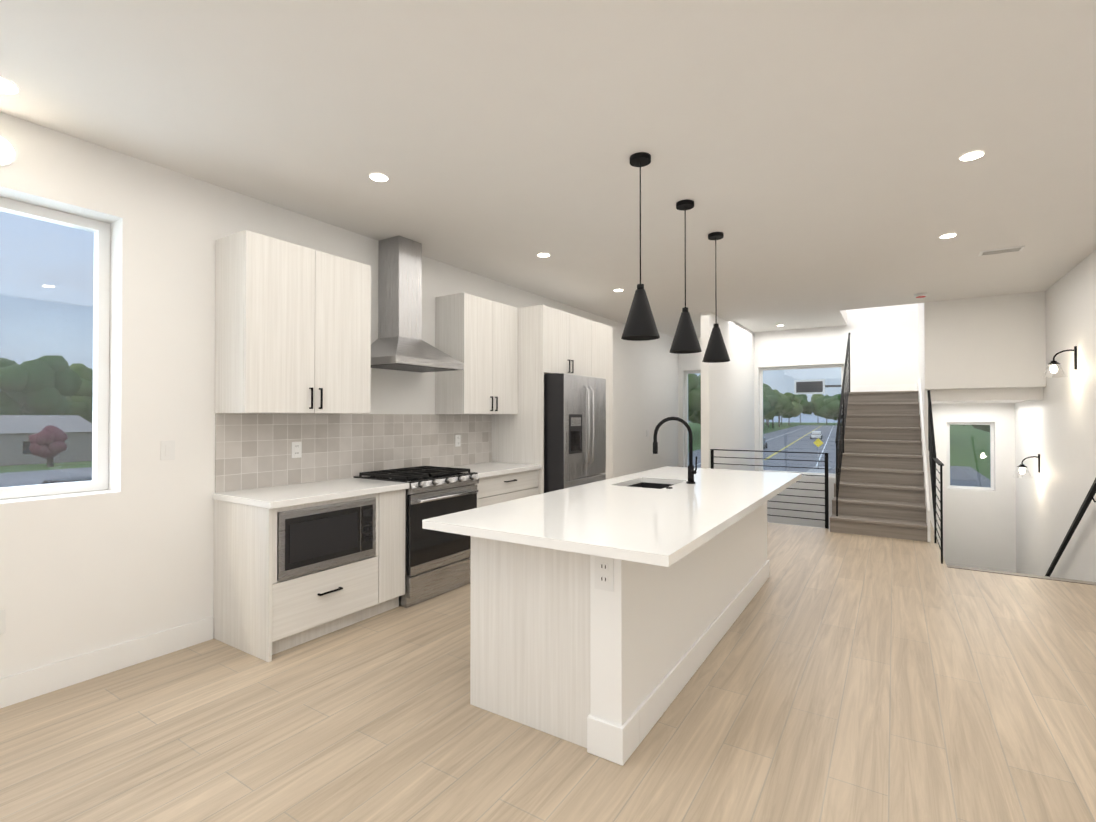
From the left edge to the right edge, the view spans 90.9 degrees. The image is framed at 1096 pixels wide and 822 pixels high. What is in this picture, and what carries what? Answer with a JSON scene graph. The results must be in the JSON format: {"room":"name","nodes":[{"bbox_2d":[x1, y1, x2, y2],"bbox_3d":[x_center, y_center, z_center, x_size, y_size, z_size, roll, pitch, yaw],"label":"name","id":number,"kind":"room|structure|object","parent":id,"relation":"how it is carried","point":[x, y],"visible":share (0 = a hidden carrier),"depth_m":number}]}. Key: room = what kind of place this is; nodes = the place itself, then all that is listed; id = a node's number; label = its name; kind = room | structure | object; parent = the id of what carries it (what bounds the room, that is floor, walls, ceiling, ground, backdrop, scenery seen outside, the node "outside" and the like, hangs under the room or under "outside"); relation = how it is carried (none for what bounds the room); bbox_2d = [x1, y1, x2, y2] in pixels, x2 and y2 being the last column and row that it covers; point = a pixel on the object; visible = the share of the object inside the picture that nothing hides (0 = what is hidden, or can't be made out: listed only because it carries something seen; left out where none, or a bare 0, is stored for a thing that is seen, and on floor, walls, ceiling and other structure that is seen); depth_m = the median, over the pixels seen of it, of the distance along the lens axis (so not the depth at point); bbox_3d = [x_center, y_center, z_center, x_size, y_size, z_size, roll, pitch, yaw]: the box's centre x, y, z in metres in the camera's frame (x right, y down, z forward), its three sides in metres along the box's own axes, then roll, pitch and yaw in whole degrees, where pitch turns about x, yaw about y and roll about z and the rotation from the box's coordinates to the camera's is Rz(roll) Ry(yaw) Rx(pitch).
{"room":"kitchen","nodes":[
{"label":"kitchen","id":0,"kind":"room"},
{"bbox_2d":[0,112,677,678],"bbox_3d":[-0.968,0.353,5.447,0.270,8.200,13.200,0,-1,33],"label":"wall","id":1,"kind":"structure","parent":0,"point":[126,556],"depth_m":3.14},
{"bbox_2d":[0,135,16,165],"bbox_3d":[-2.647,-1.254,2.583,0.013,0.150,0.150,0,-1,33],"label":"recessed light","id":2,"kind":"object","parent":1,"relation":"in","point":[8,154],"visible":1,"depth_m":2.61},
{"bbox_2d":[0,197,109,498],"bbox_3d":[-3.000,-0.321,2.408,0.070,1.526,1.676,0,-1,33],"label":"window","id":3,"kind":"structure","parent":1,"relation":"in","point":[100,371],"depth_m":3.01},
{"bbox_2d":[0,616,213,708],"bbox_3d":[-3.196,1.347,1.696,0.018,0.139,4.033,0,-1,33],"label":"baseboard","id":4,"kind":"structure","parent":1,"relation":"attached to","point":[28,684],"depth_m":2.90},
{"bbox_2d":[161,440,174,459],"bbox_3d":[-2.250,0.232,3.193,0.008,0.115,0.075,0,-1,33],"label":"light switch","id":5,"kind":"object","parent":1,"relation":"attached to","point":[167,449],"visible":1,"depth_m":3.19},
{"bbox_2d":[215,230,370,413],"bbox_3d":[-1.700,-0.533,3.703,0.388,1.100,0.920,0,-1,33],"label":"upper cabinet","id":6,"kind":"object","parent":1,"relation":"attached to","point":[292,328],"visible":1,"depth_m":3.46},
{"bbox_2d":[215,414,491,492],"bbox_3d":[-1.356,0.278,4.582,0.012,0.502,2.775,0,-1,33],"label":"backsplash","id":7,"kind":"structure","parent":1,"relation":"attached to","point":[253,451],"depth_m":4.13},
{"bbox_2d":[292,442,301,457],"bbox_3d":[-1.803,0.278,3.868,0.008,0.115,0.075,0,-1,33],"label":"outlet","id":8,"kind":"object","parent":7,"relation":"attached to","point":[296,449],"visible":1,"depth_m":3.87},
{"bbox_2d":[455,435,460,446],"bbox_3d":[-0.884,0.292,5.298,0.008,0.115,0.075,0,-1,33],"label":"outlet","id":9,"kind":"object","parent":7,"relation":"attached to","point":[457,440],"visible":1,"depth_m":5.29},
{"bbox_2d":[371,236,463,372],"bbox_3d":[-1.141,-0.888,4.476,0.498,1.072,0.750,0,-1,33],"label":"range hood","id":10,"kind":"object","parent":1,"relation":"attached to","point":[399,343],"visible":0.94,"depth_m":4.43},
{"bbox_2d":[435,293,517,413],"bbox_3d":[-0.671,-0.518,5.305,0.388,1.100,0.828,0,-1,33],"label":"upper cabinet","id":11,"kind":"object","parent":1,"relation":"attached to","point":[477,336],"visible":1,"depth_m":5.04},
{"bbox_2d":[518,305,594,380],"bbox_3d":[-0.047,-0.722,6.025,0.663,0.680,1.008,0,-1,33],"label":"upper cabinet","id":12,"kind":"object","parent":1,"relation":"attached to","point":[551,340],"depth_m":5.57},
{"bbox_2d":[0,520,1095,821],"bbox_3d":[1.304,1.589,3.977,5.130,0.300,12.800,0,-1,33],"label":"floor","id":13,"kind":"structure","parent":0,"point":[836,676],"depth_m":2.44},
{"bbox_2d":[213,478,408,661],"bbox_3d":[-1.562,0.978,3.658,0.653,0.914,1.038,0,-1,33],"label":"base cabinet","id":14,"kind":"object","parent":13,"relation":"on","point":[260,611],"visible":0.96,"depth_m":3.33},
{"bbox_2d":[277,498,375,580],"bbox_3d":[-1.607,0.790,3.559,0.589,0.394,0.690,0,-1,33],"label":"microwave","id":15,"kind":"object","parent":14,"relation":"in","point":[314,539],"visible":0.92,"depth_m":3.35},
{"bbox_2d":[353,466,478,607],"bbox_3d":[-1.047,0.965,4.398,0.700,0.954,0.750,0,-1,33],"label":"range","id":16,"kind":"object","parent":13,"relation":"on","point":[437,563],"visible":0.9,"depth_m":4.16},
{"bbox_2d":[450,462,541,507],"bbox_3d":[-0.602,0.993,5.153,0.653,0.914,0.987,0,-1,33],"label":"base cabinet","id":17,"kind":"object","parent":13,"relation":"on","point":[499,482],"visible":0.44,"depth_m":5.01},
{"bbox_2d":[544,373,605,492],"bbox_3d":[0.083,0.542,5.929,0.916,1.829,0.930,0,-1,33],"label":"refrigerator","id":18,"kind":"object","parent":13,"relation":"on","point":[574,430],"visible":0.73,"depth_m":5.49},
{"bbox_2d":[543,322,612,492],"bbox_3d":[0.380,0.205,6.680,0.663,2.520,0.570,0,-1,33],"label":"tall cabinet","id":19,"kind":"object","parent":13,"relation":"on","point":[603,333],"depth_m":6.61},
{"bbox_2d":[462,482,768,765],"bbox_3d":[0.760,0.998,3.652,0.837,0.874,3.010,0,-1,33],"label":"kitchen island","id":20,"kind":"object","parent":13,"relation":"on","point":[605,614],"depth_m":2.44},
{"bbox_2d":[518,470,801,569],"bbox_3d":[1.014,0.539,3.406,0.650,0.040,3.210,0,-1,33],"label":"island countertop","id":21,"kind":"structure","parent":20,"relation":"on","point":[659,527],"depth_m":2.51},
{"bbox_2d":[653,417,696,483],"bbox_3d":[0.926,0.281,3.890,0.292,0.482,0.198,0,-1,33],"label":"faucet","id":22,"kind":"object","parent":21,"relation":"on","point":[691,471],"visible":1,"depth_m":3.89},
{"bbox_2d":[710,449,828,528],"bbox_3d":[2.882,0.998,7.117,1.460,0.941,0.040,0,-1,33],"label":"railing","id":23,"kind":"object","parent":13,"relation":"on","point":[826,505],"visible":0.58,"depth_m":6.86},
{"bbox_2d":[830,378,930,541],"bbox_3d":[4.667,0.493,7.571,0.995,1.959,3.126,0,-1,33],"label":"staircase","id":24,"kind":"object","parent":13,"relation":"on","point":[883,486],"visible":0.81,"depth_m":6.99},
{"bbox_2d":[835,333,850,515],"bbox_3d":[4.174,0.015,7.603,0.028,2.559,2.416,0,-1,33],"label":"stair railing","id":25,"kind":"object","parent":24,"relation":"on","point":[841,417],"visible":0.98,"depth_m":7.34},
{"bbox_2d":[927,390,943,563],"bbox_3d":[4.320,0.591,6.029,0.040,1.734,2.138,0,-1,33],"label":"railing","id":26,"kind":"object","parent":13,"relation":"on","point":[933,460],"visible":1,"depth_m":5.94},
{"bbox_2d":[947,564,1095,584],"bbox_3d":[4.188,1.443,4.741,1.095,0.006,0.100,0,-1,33],"label":"stair","id":27,"kind":"structure","parent":13,"relation":"on","point":[1024,575],"depth_m":4.74},
{"bbox_2d":[0,0,1095,326],"bbox_3d":[0.715,-1.564,3.089,5.530,0.250,11.020,0,-1,33],"label":"ceiling","id":28,"kind":"structure","parent":0,"point":[804,154],"depth_m":2.74},
{"bbox_2d":[0,76,19,93],"bbox_3d":[-2.439,-1.443,2.368,0.172,0.006,0.172,0,-1,33],"label":"recessed light","id":29,"kind":"object","parent":28,"relation":"in","point":[7,86],"visible":1,"depth_m":2.40},
{"bbox_2d":[369,173,388,181],"bbox_3d":[-1.038,-1.434,3.310,0.116,0.006,0.116,0,-1,33],"label":"recessed light","id":30,"kind":"object","parent":28,"relation":"in","point":[381,177],"visible":1,"depth_m":3.31},
{"bbox_2d":[537,253,549,256],"bbox_3d":[-0.039,-1.419,4.903,0.116,0.006,0.116,0,-1,33],"label":"recessed light","id":31,"kind":"object","parent":28,"relation":"in","point":[543,254],"visible":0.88,"depth_m":4.88},
{"bbox_2d":[621,152,659,340],"bbox_3d":[0.523,-0.925,3.052,0.216,1.027,0.216,0,-1,33],"label":"pendant light","id":32,"kind":"object","parent":28,"relation":"hanging from","point":[640,324],"visible":1,"depth_m":3.00},
{"bbox_2d":[670,200,701,353],"bbox_3d":[0.944,-0.919,3.708,0.216,1.027,0.216,0,-1,33],"label":"pendant light","id":33,"kind":"object","parent":28,"relation":"hanging from","point":[685,340],"visible":1,"depth_m":3.66},
{"bbox_2d":[702,232,729,362],"bbox_3d":[1.355,-0.913,4.348,0.216,1.027,0.216,0,-1,33],"label":"pendant light","id":34,"kind":"object","parent":28,"relation":"hanging from","point":[716,351],"visible":1,"depth_m":4.30},
{"bbox_2d":[914,293,926,297],"bbox_3d":[4.480,-1.387,6.482,0.130,0.040,0.130,0,-1,33],"label":"smoke detector","id":35,"kind":"object","parent":28,"relation":"attached to","point":[920,295],"visible":1,"depth_m":6.44},
{"bbox_2d":[939,233,956,237],"bbox_3d":[3.251,-1.424,4.383,0.116,0.006,0.116,0,-1,33],"label":"recessed light","id":36,"kind":"object","parent":28,"relation":"in","point":[949,235],"visible":0.92,"depth_m":4.37},
{"bbox_2d":[959,150,984,160],"bbox_3d":[2.387,-1.437,3.037,0.116,0.006,0.116,0,-1,33],"label":"recessed light","id":37,"kind":"object","parent":28,"relation":"in","point":[972,155],"visible":1,"depth_m":3.03},
{"bbox_2d":[978,246,1024,255],"bbox_3d":[4.021,-1.418,4.786,0.300,0.010,0.150,0,-1,33],"label":"ceiling vent","id":38,"kind":"object","parent":28,"relation":"in","point":[1000,251],"visible":0.98,"depth_m":4.78},
{"bbox_2d":[701,311,754,470],"bbox_3d":[2.988,1.510,8.777,0.120,5.950,2.898,0,-1,33],"label":"wall","id":39,"kind":"structure","parent":0,"point":[727,409],"depth_m":8.45},
{"bbox_2d":[678,303,1015,572],"bbox_3d":[4.815,0.392,9.458,5.130,8.200,0.200,0,-1,33],"label":"wall","id":40,"kind":"structure","parent":0,"point":[979,528],"depth_m":8.78},
{"bbox_2d":[685,371,700,467],"bbox_3d":[2.933,0.204,10.704,0.416,1.996,0.060,0,-1,33],"label":"window","id":41,"kind":"structure","parent":40,"relation":"in","point":[687,414],"depth_m":10.77},
{"bbox_2d":[760,364,843,476],"bbox_3d":[4.536,0.169,9.675,1.386,1.946,0.060,0,-1,33],"label":"window","id":42,"kind":"structure","parent":40,"relation":"in","point":[841,366],"depth_m":9.73},
{"bbox_2d":[848,384,916,391],"bbox_3d":[5.509,-0.364,8.891,0.980,0.139,0.012,0,-1,33],"label":"baseboard","id":43,"kind":"structure","parent":40,"relation":"attached to","point":[891,387],"depth_m":8.87},
{"bbox_2d":[947,422,993,489],"bbox_3d":[6.552,0.691,8.376,0.576,1.036,0.060,0,-1,33],"label":"window","id":44,"kind":"structure","parent":40,"relation":"in","point":[991,456],"depth_m":8.35},
{"bbox_2d":[657,303,1042,403],"bbox_3d":[4.280,-1.916,8.647,5.530,3.600,2.180,0,-1,33],"label":"ceiling","id":45,"kind":"structure","parent":0,"point":[938,396],"depth_m":8.14},
{"bbox_2d":[918,291,1045,492],"bbox_3d":[5.891,-1.327,7.488,1.168,4.800,1.978,0,-1,33],"label":"wall","id":46,"kind":"structure","parent":0,"point":[988,342],"depth_m":6.65},
{"bbox_2d":[1015,250,1095,581],"bbox_3d":[3.547,0.326,2.549,0.200,8.200,13.200,0,-1,33],"label":"wall","id":47,"kind":"structure","parent":0,"point":[1055,428],"depth_m":5.71},
{"bbox_2d":[1012,454,1039,478],"bbox_3d":[5.929,0.680,6.696,0.267,0.300,0.204,0,-1,33],"label":"sconce","id":48,"kind":"object","parent":47,"relation":"attached to","point":[1022,471],"visible":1,"depth_m":6.68},
{"bbox_2d":[1040,346,1076,377],"bbox_3d":[5.054,-0.483,5.344,0.267,0.300,0.204,0,-1,33],"label":"sconce","id":49,"kind":"object","parent":47,"relation":"attached to","point":[1053,369],"visible":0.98,"depth_m":5.33},
{"bbox_2d":[1045,478,1095,576],"bbox_3d":[5.230,1.355,5.431,0.083,1.697,2.461,0,-1,33],"label":"handrail","id":50,"kind":"object","parent":47,"relation":"attached to","point":[1089,498],"depth_m":5.10},
{"label":"outside","id":51,"kind":"structure","parent":0,"visible":0},
{"bbox_2d":[0,422,989,479],"bbox_3d":[49.324,6.436,176.071,220.000,0.300,510.000,0,-1,33],"label":"ground","id":52,"kind":"structure","parent":51,"point":[978,443],"depth_m":76.72},
{"bbox_2d":[0,415,91,465],"bbox_3d":[-58.076,2.742,51.348,15.000,4.699,21.000,0,-1,33],"label":"house","id":53,"kind":"structure","parent":52,"relation":"on","point":[39,427],"depth_m":51.69},
{"bbox_2d":[0,355,989,466],"bbox_3d":[48.325,-3.496,155.972,167.512,19.175,383.748,0,-1,33],"label":"trees","id":54,"kind":"object","parent":52,"relation":"on","point":[65,389],"depth_m":66.47},
{"bbox_2d":[794,379,840,394],"label":"signs","id":55,"kind":"object","parent":52,"relation":"on","point":[798,390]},
{"bbox_2d":[813,438,822,469],"label":"signs","id":56,"kind":"object","parent":52,"relation":"on","point":[818,440],"depth_m":44.48},
{"bbox_2d":[0,425,989,487],"bbox_3d":[50.544,5.572,110.403,87.000,0.169,360.780,0,-1,33],"label":"street","id":57,"kind":"structure","parent":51,"point":[972,480],"depth_m":53.31},
{"bbox_2d":[42,476,91,483],"bbox_3d":[-23.606,4.053,26.358,4.600,1.550,2.090,0,-1,11],"label":"car","id":58,"kind":"object","parent":57,"relation":"on","point":[67,479],"depth_m":25.66},
{"bbox_2d":[763,437,767,448],"bbox_3d":[29.569,4.526,75.880,2.090,1.550,4.600,0,-1,28],"label":"car","id":59,"kind":"object","parent":57,"relation":"on","point":[765,444],"depth_m":75.99},
{"bbox_2d":[810,431,821,438],"bbox_3d":[53.700,4.833,107.921,2.090,1.550,4.600,0,-1,28],"label":"car","id":60,"kind":"object","parent":57,"relation":"on","point":[818,435],"depth_m":106.28},
{"bbox_2d":[688,412,841,422],"bbox_3d":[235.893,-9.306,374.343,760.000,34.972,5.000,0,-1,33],"label":"mountains","id":61,"kind":"structure","parent":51,"point":[810,419],"depth_m":400.01}
]}

